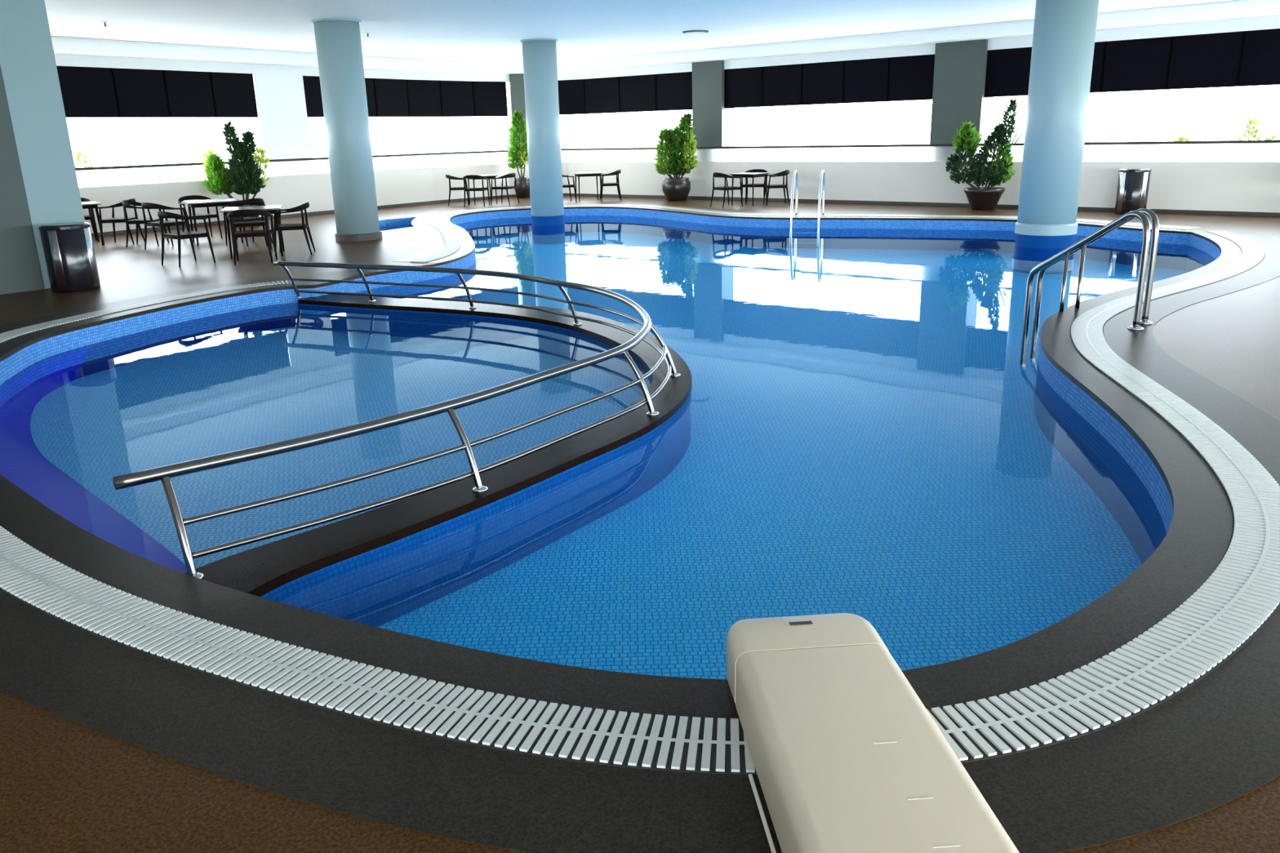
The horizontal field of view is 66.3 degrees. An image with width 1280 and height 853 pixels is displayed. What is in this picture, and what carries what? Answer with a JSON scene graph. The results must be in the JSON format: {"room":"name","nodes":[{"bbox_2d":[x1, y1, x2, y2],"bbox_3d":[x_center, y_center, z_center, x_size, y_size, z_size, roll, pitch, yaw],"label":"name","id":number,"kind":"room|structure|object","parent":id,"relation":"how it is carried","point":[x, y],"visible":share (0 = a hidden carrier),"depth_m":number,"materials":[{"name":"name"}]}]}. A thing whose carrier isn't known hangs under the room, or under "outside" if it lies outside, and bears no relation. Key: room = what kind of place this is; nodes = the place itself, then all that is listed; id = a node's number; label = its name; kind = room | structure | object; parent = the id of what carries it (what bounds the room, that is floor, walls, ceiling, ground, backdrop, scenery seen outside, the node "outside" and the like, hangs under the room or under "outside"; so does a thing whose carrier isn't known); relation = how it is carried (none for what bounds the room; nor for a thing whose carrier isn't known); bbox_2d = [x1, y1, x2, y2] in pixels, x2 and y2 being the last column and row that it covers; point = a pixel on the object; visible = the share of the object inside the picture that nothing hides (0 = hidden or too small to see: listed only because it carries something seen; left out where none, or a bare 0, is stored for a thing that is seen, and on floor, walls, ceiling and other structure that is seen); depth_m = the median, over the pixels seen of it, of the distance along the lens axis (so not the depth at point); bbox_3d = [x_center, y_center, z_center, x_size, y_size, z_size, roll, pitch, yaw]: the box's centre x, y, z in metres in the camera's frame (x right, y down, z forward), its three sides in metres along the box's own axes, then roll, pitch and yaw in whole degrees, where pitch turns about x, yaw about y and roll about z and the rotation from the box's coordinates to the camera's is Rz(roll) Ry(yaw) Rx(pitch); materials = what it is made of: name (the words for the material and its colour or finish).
{"room":"indoor swimming pool","nodes":[
{"label":"indoor swimming pool","id":0,"kind":"room"},
{"bbox_2d":[0,66,44,294],"bbox_3d":[-9.268,-2.917,10.105,0.500,3.620,4.919,12,22,38],"label":"wall","id":1,"kind":"structure","parent":0,"point":[20,264],"depth_m":11.88,"materials":[{"name":"white paint"}]},
{"bbox_2d":[30,326,640,568],"bbox_3d":[-2.723,-0.110,8.247,5.680,0.001,8.200,-1,17,0],"label":"pool water","id":2,"kind":"structure","parent":0,"point":[242,392],"depth_m":8.10,"materials":[{"name":"liquid"}]},
{"bbox_2d":[378,217,416,227],"bbox_3d":[-5.278,-4.005,20.480,1.511,0.450,3.318,-6,17,-14],"label":"wall","id":3,"kind":"structure","parent":0,"point":[401,221],"depth_m":21.76,"materials":[{"name":"tile"}]},
{"bbox_2d":[184,293,692,626],"bbox_3d":[-1.469,-0.382,8.598,3.492,0.460,9.103,-5,17,-13],"label":"wall","id":4,"kind":"structure","parent":0,"point":[375,567],"depth_m":5.62,"materials":[{"name":"tile"}]},
{"bbox_2d":[112,261,680,578],"bbox_3d":[-1.679,-0.822,8.476,3.444,0.475,8.418,-6,17,-14],"label":"curved handrail","id":5,"kind":"object","parent":4,"relation":"on","point":[164,473],"visible":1,"depth_m":5.34,"materials":[{"name":"silver metal"}]},
{"bbox_2d":[0,232,1215,573],"bbox_3d":[1.127,-1.909,13.630,15.091,0.410,21.637,-1,17,0],"label":"wall","id":6,"kind":"structure","parent":0,"point":[1100,466],"depth_m":8.76,"materials":[{"name":"tile"}]},
{"bbox_2d":[0,208,1221,533],"bbox_3d":[-0.833,-2.160,13.608,15.284,0.175,18.226,8,19,29],"label":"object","id":7,"kind":"structure","parent":6,"relation":"attached to","point":[1091,411],"depth_m":11.41,"materials":[{"name":"tile"}]},
{"bbox_2d":[0,206,1221,513],"bbox_3d":[-0.835,-2.260,13.578,15.284,0.035,18.226,8,19,29],"label":"trim","id":8,"kind":"structure","parent":6,"relation":"attached to","point":[1059,367],"depth_m":11.58,"materials":[{"name":"blue tile"}]},
{"bbox_2d":[455,215,1014,240],"bbox_3d":[1.511,-2.125,13.569,14.314,0.001,21.637,-1,17,0],"label":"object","id":9,"kind":"object","parent":6,"relation":"in","point":[515,228],"visible":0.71,"depth_m":20.09,"materials":[{"name":"blue tile"}]},
{"bbox_2d":[0,195,1279,852],"bbox_3d":[0.470,-1.612,11.250,37.020,0.001,36.470,-1,17,0],"label":"floor","id":10,"kind":"structure","parent":0,"point":[66,786],"depth_m":2.87,"materials":[{"name":"tile"}]},
{"bbox_2d":[0,0,84,288],"bbox_3d":[-7.725,-3.595,12.233,0.748,3.620,0.751,5,18,20],"label":"square pillar","id":11,"kind":"structure","parent":10,"relation":"on","point":[28,64],"depth_m":12.03,"materials":[{"name":"white paint"}]},
{"bbox_2d":[38,222,100,292],"bbox_3d":[-7.024,-2.094,12.078,0.551,0.802,0.551,-16,22,-40],"label":"litter bin","id":12,"kind":"object","parent":10,"relation":"on","point":[68,251],"visible":1,"depth_m":11.89,"materials":[{"name":"silver"}]},
{"bbox_2d":[80,197,97,240],"bbox_3d":[-10.561,-3.880,18.358,0.629,0.785,0.564,-10,19,-25],"label":"dining chair","id":13,"kind":"object","parent":10,"relation":"on","point":[82,199],"visible":0.25,"depth_m":18.34,"materials":[{"name":"brown wood"}]},
{"bbox_2d":[81,200,104,244],"bbox_3d":[-10.143,-3.629,17.577,0.850,0.730,0.850,-13,20,-33],"label":"dining table","id":14,"kind":"object","parent":10,"relation":"on","point":[86,205],"visible":0.46,"depth_m":17.46,"materials":[{"name":"brown wood"}]},
{"bbox_2d":[97,198,144,245],"bbox_3d":[-9.348,-3.694,17.639,0.563,0.785,0.629,-3,17,-5],"label":"dining chair","id":15,"kind":"object","parent":10,"relation":"on","point":[113,220],"visible":0.61,"depth_m":17.43,"materials":[{"name":"brown wood"}]},
{"bbox_2d":[121,200,168,247],"bbox_3d":[-8.738,-3.592,17.250,0.563,0.785,0.629,-4,17,-7],"label":"dining chair","id":16,"kind":"object","parent":10,"relation":"on","point":[126,203],"visible":0.73,"depth_m":17.05,"materials":[{"name":"brown wood"}]},
{"bbox_2d":[141,202,188,249],"bbox_3d":[-8.051,-3.411,16.590,0.629,0.785,0.564,9,19,31],"label":"dining chair","id":17,"kind":"object","parent":10,"relation":"on","point":[167,223],"visible":0.89,"depth_m":16.48,"materials":[{"name":"brown wood"}]},
{"bbox_2d":[157,211,215,266],"bbox_3d":[-6.687,-2.776,14.360,0.629,0.785,0.563,11,21,37],"label":"dining chair","id":18,"kind":"object","parent":10,"relation":"on","point":[189,234],"visible":1,"depth_m":14.26,"materials":[{"name":"brown wood"}]},
{"bbox_2d":[177,195,222,239],"bbox_3d":[-8.135,-3.853,18.068,0.629,0.785,0.563,-15,21,-37],"label":"dining chair","id":19,"kind":"object","parent":10,"relation":"on","point":[207,215],"visible":0.67,"depth_m":18.08,"materials":[{"name":"brown wood"}]},
{"bbox_2d":[183,198,243,245],"bbox_3d":[-7.542,-3.636,17.385,0.850,0.730,0.850,-10,19,-27],"label":"dining table","id":20,"kind":"object","parent":10,"relation":"on","point":[210,202],"visible":0.77,"depth_m":17.02,"materials":[{"name":"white wood"}]},
{"bbox_2d":[200,120,270,217],"bbox_3d":[-8.627,-5.392,20.860,1.483,2.147,0.864,-1,17,0],"label":"potted plant","id":21,"kind":"object","parent":10,"relation":"on","point":[242,176],"visible":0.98,"depth_m":20.72,"materials":[{"name":"green plant"}]},
{"bbox_2d":[221,198,272,246],"bbox_3d":[-6.788,-3.546,16.933,0.563,0.785,0.629,9,19,30],"label":"dining chair","id":22,"kind":"object","parent":10,"relation":"on","point":[251,218],"visible":0.42,"depth_m":16.82,"materials":[{"name":"brown wood"}]},
{"bbox_2d":[226,200,271,249],"bbox_3d":[-6.445,-3.321,16.155,0.629,0.785,0.563,-9,18,-23],"label":"dining chair","id":23,"kind":"object","parent":10,"relation":"on","point":[253,223],"visible":0.59,"depth_m":16.20,"materials":[{"name":"brown wood"}]},
{"bbox_2d":[226,208,277,265],"bbox_3d":[-5.684,-2.799,14.355,0.629,0.785,0.563,-6,17,-14],"label":"dining chair","id":24,"kind":"object","parent":10,"relation":"on","point":[265,233],"visible":1,"depth_m":14.17,"materials":[{"name":"brown wood"}]},
{"bbox_2d":[220,204,284,258],"bbox_3d":[-5.997,-3.042,15.278,0.850,0.730,0.850,-6,17,-16],"label":"dining table","id":25,"kind":"object","parent":10,"relation":"on","point":[271,209],"visible":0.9,"depth_m":14.99,"materials":[{"name":"brown wood"}]},
{"bbox_2d":[272,201,315,254],"bbox_3d":[-5.433,-3.102,15.343,0.563,0.785,0.629,-5,17,-11],"label":"dining chair","id":26,"kind":"object","parent":10,"relation":"on","point":[303,226],"visible":0.96,"depth_m":15.15,"materials":[{"name":"brown wood"}]},
{"bbox_2d":[311,17,382,241],"bbox_3d":[-5.058,-5.082,16.970,0.810,3.620,0.810,-1,17,0],"label":"round column","id":27,"kind":"structure","parent":10,"relation":"on","point":[338,40],"depth_m":16.68,"materials":[{"name":"paint"}]},
{"bbox_2d":[289,263,431,285],"bbox_3d":[-3.671,-2.003,12.878,1.559,0.001,1.856,-1,17,0],"label":"deck border","id":28,"kind":"object","parent":10,"relation":"on","point":[338,275],"visible":0.77,"depth_m":12.79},
{"bbox_2d":[445,173,469,205],"bbox_3d":[-4.757,-6.183,25.554,0.563,0.785,0.629,-4,17,-9],"label":"dining chair","id":29,"kind":"object","parent":10,"relation":"on","point":[448,176],"visible":0.87,"depth_m":25.32,"materials":[{"name":"brown wood"}]},
{"bbox_2d":[462,174,489,207],"bbox_3d":[-4.178,-6.004,24.911,0.629,0.785,0.564,0,17,4],"label":"dining chair","id":30,"kind":"object","parent":10,"relation":"on","point":[464,177],"visible":1,"depth_m":24.72,"materials":[{"name":"brown wood"}]},
{"bbox_2d":[467,174,497,204],"bbox_3d":[-4.131,-6.204,25.662,0.680,0.730,0.680,-8,18,-22],"label":"dining table","id":31,"kind":"object","parent":10,"relation":"on","point":[487,176],"visible":0.55,"depth_m":25.47,"materials":[{"name":"brown wood"}]},
{"bbox_2d":[490,173,519,204],"bbox_3d":[-3.506,-6.169,25.405,0.563,0.785,0.629,5,18,22],"label":"dining chair","id":32,"kind":"object","parent":10,"relation":"on","point":[511,175],"visible":1,"depth_m":25.23,"materials":[{"name":"brown wood"}]},
{"bbox_2d":[505,109,529,198],"bbox_3d":[-3.354,-7.676,27.589,0.806,2.403,0.753,13,22,41],"label":"potted plant","id":33,"kind":"object","parent":10,"relation":"on","point":[516,157],"visible":0.91,"depth_m":27.43,"materials":[{"name":"green plant"}]},
{"bbox_2d":[562,174,577,202],"bbox_3d":[-2.000,-6.234,25.495,0.563,0.785,0.629,-7,17,-17],"label":"dining chair","id":34,"kind":"object","parent":10,"relation":"on","point":[568,185],"visible":0.44,"depth_m":25.31,"materials":[{"name":"brown wood"}]},
{"bbox_2d":[573,171,602,202],"bbox_3d":[-1.356,-6.285,25.701,0.680,0.730,0.680,-5,17,-11],"label":"dining table","id":35,"kind":"object","parent":10,"relation":"on","point":[576,174],"visible":0.98,"depth_m":25.39,"materials":[{"name":"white wood"}]},
{"bbox_2d":[600,169,622,201],"bbox_3d":[-0.771,-6.339,25.744,0.563,0.785,0.629,-3,17,-5],"label":"dining chair","id":36,"kind":"object","parent":10,"relation":"on","point":[616,172],"visible":0.98,"depth_m":25.53,"materials":[{"name":"brown wood"}]},
{"bbox_2d":[0,231,1279,852],"bbox_3d":[0.651,-1.525,10.937,11.652,0.004,16.731,8,19,30],"label":"deck border","id":37,"kind":"object","parent":10,"relation":"on","point":[1215,742],"visible":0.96,"depth_m":3.05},
{"bbox_2d":[0,231,1279,774],"bbox_3d":[0.719,-1.564,11.045,10.908,0.014,16.254,8,19,30],"label":"drain grating","id":38,"kind":"object","parent":10,"relation":"on","point":[1242,594],"visible":0.95,"depth_m":3.24,"materials":[{"name":"white plastic"}]},
{"bbox_2d":[653,112,698,200],"bbox_3d":[0.923,-6.913,25.116,1.181,2.161,0.794,-1,17,0],"label":"potted plant","id":39,"kind":"object","parent":10,"relation":"on","point":[677,144],"visible":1,"depth_m":24.95,"materials":[{"name":"green plant"}]},
{"bbox_2d":[692,60,733,146],"bbox_3d":[1.899,-7.659,25.398,0.912,3.380,0.570,11,21,37],"label":"square pillar","id":40,"kind":"structure","parent":10,"relation":"on","point":[713,125],"depth_m":25.00,"materials":[{"name":"white paint"}]},
{"bbox_2d":[710,172,742,208],"bbox_3d":[1.994,-5.494,22.701,0.564,0.785,0.629,-11,19,-28],"label":"dining chair","id":41,"kind":"object","parent":10,"relation":"on","point":[724,188],"visible":1,"depth_m":22.54,"materials":[{"name":"brown wood"}]},
{"bbox_2d":[729,172,769,206],"bbox_3d":[2.575,-5.580,23.028,0.680,0.730,0.680,12,21,38],"label":"dining table","id":42,"kind":"object","parent":10,"relation":"on","point":[747,175],"visible":0.96,"depth_m":22.87,"materials":[{"name":"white wood"}]},
{"bbox_2d":[741,168,768,204],"bbox_3d":[2.777,-5.795,23.638,0.629,0.785,0.564,4,17,17],"label":"dining chair","id":43,"kind":"object","parent":10,"relation":"on","point":[753,170],"visible":0.49,"depth_m":23.51,"materials":[{"name":"brown wood"}]},
{"bbox_2d":[763,169,789,205],"bbox_3d":[3.220,-5.620,23.020,0.563,0.785,0.629,-1,17,0],"label":"dining chair","id":44,"kind":"object","parent":10,"relation":"on","point":[786,172],"visible":0.97,"depth_m":22.81,"materials":[{"name":"brown wood"}]},
{"bbox_2d":[394,204,1202,262],"bbox_3d":[1.903,-4.249,19.913,13.065,0.004,11.044,-4,17,-8],"label":"deck border","id":45,"kind":"object","parent":10,"relation":"on","point":[434,242],"visible":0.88,"depth_m":18.85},
{"bbox_2d":[410,204,1193,262],"bbox_3d":[1.939,-4.227,19.816,12.491,0.014,10.615,-4,17,-8],"label":"drain grating","id":46,"kind":"object","parent":10,"relation":"on","point":[451,242],"visible":0.92,"depth_m":18.98,"materials":[{"name":"white plastic"}]},
{"bbox_2d":[789,169,825,247],"bbox_3d":[3.348,-4.366,19.574,0.588,1.453,0.794,4,17,16],"label":"pool ladder","id":47,"kind":"object","parent":10,"relation":"attached to","point":[795,173],"visible":0.95,"depth_m":19.37,"materials":[{"name":"silver metal"}]},
{"bbox_2d":[726,613,1019,852],"bbox_3d":[0.593,0.996,2.183,0.518,0.202,2.200,-3,17,-4],"label":"board","id":48,"kind":"object","parent":10,"relation":"on","point":[846,756],"visible":1,"depth_m":2.48,"materials":[{"name":"beige plastic"}]},
{"bbox_2d":[929,39,992,143],"bbox_3d":[6.964,-6.546,21.274,1.110,3.380,0.570,13,22,40],"label":"square pillar","id":49,"kind":"structure","parent":10,"relation":"on","point":[958,97],"depth_m":20.85,"materials":[{"name":"white paint"}]},
{"bbox_2d":[945,98,1025,209],"bbox_3d":[7.075,-5.569,20.080,1.644,2.190,0.860,-1,17,0],"label":"potted plant","id":50,"kind":"object","parent":10,"relation":"on","point":[979,197],"visible":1,"depth_m":19.98,"materials":[{"name":"green plant"}]},
{"bbox_2d":[1114,168,1151,214],"bbox_3d":[9.331,-4.459,18.557,0.551,0.832,0.551,6,18,25],"label":"litter bin","id":51,"kind":"object","parent":10,"relation":"on","point":[1133,184],"visible":0.86,"depth_m":18.35,"materials":[{"name":"silver metal"}]},
{"bbox_2d":[44,0,1279,73],"bbox_3d":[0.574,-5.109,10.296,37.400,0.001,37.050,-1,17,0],"label":"ceiling","id":52,"kind":"structure","parent":0,"point":[460,30],"depth_m":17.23,"materials":[{"name":"paint"}]},
{"bbox_2d":[682,30,708,34],"bbox_3d":[1.114,-7.916,19.663,0.520,0.033,0.520,-1,17,0],"label":"ceiling disc","id":53,"kind":"object","parent":52,"relation":"attached to","point":[687,32],"visible":1,"depth_m":19.53,"materials":[{"name":"white paint"}]},
{"bbox_2d":[684,31,706,34],"bbox_3d":[1.114,-7.907,19.666,0.430,0.013,0.430,-1,17,0],"label":"diffuser","id":54,"kind":"object","parent":53,"relation":"attached to","point":[687,33],"depth_m":19.65,"materials":[{"name":"white paint"}]},
{"bbox_2d":[54,15,1279,82],"bbox_3d":[6.301,-5.362,11.274,39.909,0.550,22.260,8,19,28],"label":"lintel","id":55,"kind":"object","parent":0,"point":[1264,22],"visible":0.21,"depth_m":21.44,"materials":[{"name":"white paint"}]},
{"bbox_2d":[56,65,119,117],"bbox_3d":[-10.740,-6.495,19.032,0.044,0.930,1.086,9,20,32],"label":"window blind","id":56,"kind":"object","parent":55,"relation":"hanging from","point":[86,91],"visible":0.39,"depth_m":19.02,"materials":[{"name":"black fabric"}]},
{"bbox_2d":[111,67,169,117],"bbox_3d":[-10.149,-6.770,19.901,0.044,0.930,1.088,9,20,31],"label":"window blind","id":57,"kind":"object","parent":55,"relation":"hanging from","point":[139,93],"visible":1,"depth_m":19.88,"materials":[{"name":"black fabric"}]},
{"bbox_2d":[162,70,215,117],"bbox_3d":[-9.562,-7.047,20.775,0.044,0.930,1.088,9,20,31],"label":"window blind","id":58,"kind":"object","parent":55,"relation":"hanging from","point":[188,94],"visible":1,"depth_m":20.75,"materials":[{"name":"black fabric"}]},
{"bbox_2d":[208,71,257,117],"bbox_3d":[-8.976,-7.324,21.649,0.044,0.930,1.088,9,20,31],"label":"window blind","id":59,"kind":"object","parent":55,"relation":"hanging from","point":[233,95],"visible":1,"depth_m":21.63,"materials":[{"name":"black fabric"}]},
{"bbox_2d":[302,75,324,116],"bbox_3d":[-7.659,-7.924,23.541,0.044,0.930,1.080,10,20,34],"label":"window blind","id":60,"kind":"object","parent":55,"relation":"hanging from","point":[312,86],"visible":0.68,"depth_m":23.34,"materials":[{"name":"black fabric"}]},
{"bbox_2d":[364,77,377,116],"bbox_3d":[-7.034,-8.192,24.381,0.044,0.930,1.080,10,20,34],"label":"window blind","id":61,"kind":"object","parent":55,"relation":"hanging from","point":[369,82],"visible":0.18,"depth_m":24.69,"materials":[{"name":"black fabric"}]},
{"bbox_2d":[373,78,408,116],"bbox_3d":[-6.410,-8.459,25.221,0.044,0.930,1.080,10,20,34],"label":"window blind","id":62,"kind":"object","parent":55,"relation":"hanging from","point":[390,95],"visible":1,"depth_m":25.20,"materials":[{"name":"black"}]},
{"bbox_2d":[405,79,441,116],"bbox_3d":[-5.747,-8.721,26.038,0.044,0.930,1.089,12,22,39],"label":"window blind","id":63,"kind":"object","parent":55,"relation":"hanging from","point":[424,99],"visible":1,"depth_m":26.02,"materials":[{"name":"black"}]},
{"bbox_2d":[439,80,474,116],"bbox_3d":[-5.020,-8.972,26.816,0.044,0.930,1.097,14,22,41],"label":"window blind","id":64,"kind":"object","parent":55,"relation":"hanging from","point":[456,96],"visible":1,"depth_m":26.80,"materials":[{"name":"black"}]},
{"bbox_2d":[471,80,507,116],"bbox_3d":[-4.223,-9.213,27.551,1.124,0.930,0.044,-15,22,-39],"label":"window blind","id":65,"kind":"object","parent":55,"relation":"hanging from","point":[490,98],"visible":1,"depth_m":27.53,"materials":[{"name":"black"}]},
{"bbox_2d":[557,79,584,115],"bbox_3d":[-2.179,-9.351,27.844,1.392,0.930,0.044,7,19,27],"label":"window blind","id":66,"kind":"object","parent":55,"relation":"hanging from","point":[571,92],"visible":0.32,"depth_m":27.70,"materials":[{"name":"black"}]},
{"bbox_2d":[583,76,619,114],"bbox_3d":[-1.061,-9.173,27.159,1.258,0.930,0.044,11,21,37],"label":"window blind","id":67,"kind":"object","parent":55,"relation":"hanging from","point":[601,95],"visible":1,"depth_m":27.14,"materials":[{"name":"black fabric"}]},
{"bbox_2d":[617,74,655,112],"bbox_3d":[-0.072,-8.972,26.407,1.258,0.930,0.044,11,21,37],"label":"window blind","id":68,"kind":"object","parent":55,"relation":"hanging from","point":[637,93],"visible":1,"depth_m":26.39,"materials":[{"name":"black fabric"}]},
{"bbox_2d":[654,71,692,111],"bbox_3d":[0.917,-8.771,25.656,1.258,0.930,0.044,11,21,37],"label":"window blind","id":69,"kind":"object","parent":55,"relation":"hanging from","point":[673,91],"visible":1,"depth_m":25.65,"materials":[{"name":"black fabric"}]},
{"bbox_2d":[724,66,761,108],"bbox_3d":[2.561,-8.431,24.387,1.120,0.930,0.044,12,21,38],"label":"window blind","id":70,"kind":"object","parent":55,"relation":"hanging from","point":[742,86],"visible":1,"depth_m":24.36,"materials":[{"name":"black fabric"}]},
{"bbox_2d":[760,63,801,106],"bbox_3d":[3.418,-8.244,23.691,1.120,0.930,0.044,12,22,39],"label":"window blind","id":71,"kind":"object","parent":55,"relation":"hanging from","point":[780,84],"visible":1,"depth_m":23.67,"materials":[{"name":"black fabric"}]},
{"bbox_2d":[800,60,843,105],"bbox_3d":[4.273,-8.056,22.994,1.120,0.930,0.044,12,22,39],"label":"window blind","id":72,"kind":"object","parent":55,"relation":"hanging from","point":[821,82],"visible":1,"depth_m":22.97,"materials":[{"name":"black fabric"}]},
{"bbox_2d":[842,57,888,103],"bbox_3d":[5.128,-7.867,22.296,1.120,0.930,0.044,12,22,39],"label":"window blind","id":73,"kind":"object","parent":55,"relation":"hanging from","point":[865,80],"visible":1,"depth_m":22.27,"materials":[{"name":"black fabric"}]},
{"bbox_2d":[886,53,934,101],"bbox_3d":[5.983,-7.679,21.598,1.120,0.930,0.044,12,22,39],"label":"window blind","id":74,"kind":"object","parent":55,"relation":"hanging from","point":[911,77],"visible":1,"depth_m":21.59,"materials":[{"name":"black fabric"}]},
{"bbox_2d":[984,46,1031,97],"bbox_3d":[7.676,-7.289,20.158,1.171,0.930,0.044,13,22,40],"label":"window blind","id":75,"kind":"object","parent":55,"relation":"hanging from","point":[1007,70],"visible":0.82,"depth_m":20.21,"materials":[{"name":"black fabric"}]},
{"bbox_2d":[1089,41,1104,93],"bbox_3d":[8.548,-7.084,19.403,1.171,0.930,0.044,13,22,40],"label":"window blind","id":76,"kind":"object","parent":55,"relation":"hanging from","point":[1099,47],"visible":0.18,"depth_m":19.07,"materials":[{"name":"black fabric"}]},
{"bbox_2d":[1099,36,1171,92],"bbox_3d":[9.419,-6.879,18.648,1.171,0.930,0.044,13,22,40],"label":"window blind","id":77,"kind":"object","parent":55,"relation":"hanging from","point":[1141,64],"visible":1,"depth_m":18.62,"materials":[{"name":"black fabric"}]},
{"bbox_2d":[1164,31,1243,89],"bbox_3d":[10.290,-6.674,17.894,1.171,0.930,0.044,13,22,40],"label":"window blind","id":78,"kind":"object","parent":55,"relation":"hanging from","point":[1206,60],"visible":1,"depth_m":17.87,"materials":[{"name":"black fabric"}]},
{"bbox_2d":[1235,28,1279,86],"bbox_3d":[11.161,-6.469,17.137,1.172,0.930,0.044,13,22,40],"label":"window blind","id":79,"kind":"object","parent":55,"relation":"hanging from","point":[1259,64],"visible":1,"depth_m":17.30,"materials":[{"name":"black fabric"}]},
{"bbox_2d":[79,161,1279,233],"bbox_3d":[6.298,-2.309,11.976,39.256,1.240,21.964,8,19,28],"label":"wall","id":80,"kind":"structure","parent":0,"point":[1225,186],"depth_m":22.11,"materials":[{"name":"white paint"}]},
{"bbox_2d":[246,72,311,159],"bbox_3d":[-8.450,-7.042,22.894,0.510,2.250,1.295,9,20,32],"label":"square pillar","id":81,"kind":"structure","parent":80,"relation":"on","point":[281,126],"depth_m":22.63,"materials":[{"name":"white paint"}]},
{"bbox_2d":[507,73,526,145],"bbox_3d":[-3.311,-8.455,28.484,0.831,3.380,0.570,-5,17,-13],"label":"square pillar","id":82,"kind":"structure","parent":80,"relation":"attached to","point":[516,91],"depth_m":27.86,"materials":[{"name":"white paint"}]},
{"bbox_2d":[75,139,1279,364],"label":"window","id":83,"kind":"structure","parent":80,"relation":"in","point":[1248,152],"depth_m":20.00,"materials":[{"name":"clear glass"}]},
{"bbox_2d":[91,193,1279,236],"bbox_3d":[6.270,-2.014,11.986,38.947,0.070,21.807,8,19,28],"label":"baseboard","id":84,"kind":"structure","parent":80,"relation":"in","point":[998,206],"depth_m":22.26,"materials":[{"name":"grey"}]},
{"bbox_2d":[377,235,1187,679],"bbox_3d":[1.519,-1.742,13.684,14.392,0.001,21.717,-1,17,0],"label":"pool water","id":85,"kind":"structure","parent":0,"point":[868,442],"depth_m":6.65,"materials":[{"name":"liquid"}]},
{"bbox_2d":[520,38,565,244],"bbox_3d":[-2.083,-6.133,21.270,0.780,4.220,0.780,-1,17,0],"label":"round column","id":86,"kind":"structure","parent":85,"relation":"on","point":[539,55],"depth_m":20.94,"materials":[{"name":"paint"}]},
{"bbox_2d":[1013,0,1098,274],"bbox_3d":[6.489,-4.563,15.332,0.940,4.220,0.940,-1,17,0],"label":"round column","id":87,"kind":"structure","parent":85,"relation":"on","point":[1064,37],"depth_m":15.01,"materials":[{"name":"paint"}]},
{"label":"floor","id":88,"kind":"structure","parent":0,"visible":0},
{"bbox_2d":[74,150,102,168],"bbox_3d":[-12.679,-5.359,22.505,1.424,1.932,0.839,-1,17,0],"label":"shrub","id":89,"kind":"object","parent":88,"relation":"on","point":[78,155],"visible":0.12,"depth_m":22.26,"materials":[{"name":"green plant"}]},
{"bbox_2d":[1174,134,1190,141],"bbox_3d":[11.281,-5.255,20.607,1.611,1.686,0.818,3,17,13],"label":"shrub","id":90,"kind":"object","parent":88,"relation":"on","point":[1180,138],"visible":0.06,"depth_m":20.35,"materials":[{"name":"green plant"}]},
{"bbox_2d":[1236,116,1269,140],"bbox_3d":[12.460,-5.337,20.218,1.268,2.012,0.651,1,17,7],"label":"shrub","id":91,"kind":"object","parent":88,"relation":"on","point":[1248,126],"visible":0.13,"depth_m":19.92,"materials":[{"name":"green plant"}]},
{"bbox_2d":[1265,133,1279,140],"bbox_3d":[13.370,-5.452,20.008,1.595,2.308,0.838,-1,17,0],"label":"shrub","id":92,"kind":"object","parent":88,"relation":"on","point":[1273,136],"visible":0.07,"depth_m":19.96,"materials":[{"name":"green plant"}]},
{"label":"floor","id":93,"kind":"structure","parent":0,"visible":0},
{"bbox_2d":[379,224,413,231],"bbox_3d":[-5.193,-4.089,20.529,1.620,0.001,3.450,-1,17,0],"label":"water","id":94,"kind":"object","parent":93,"relation":"in","point":[383,228],"visible":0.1,"depth_m":21.42,"materials":[{"name":"blue liquid"}]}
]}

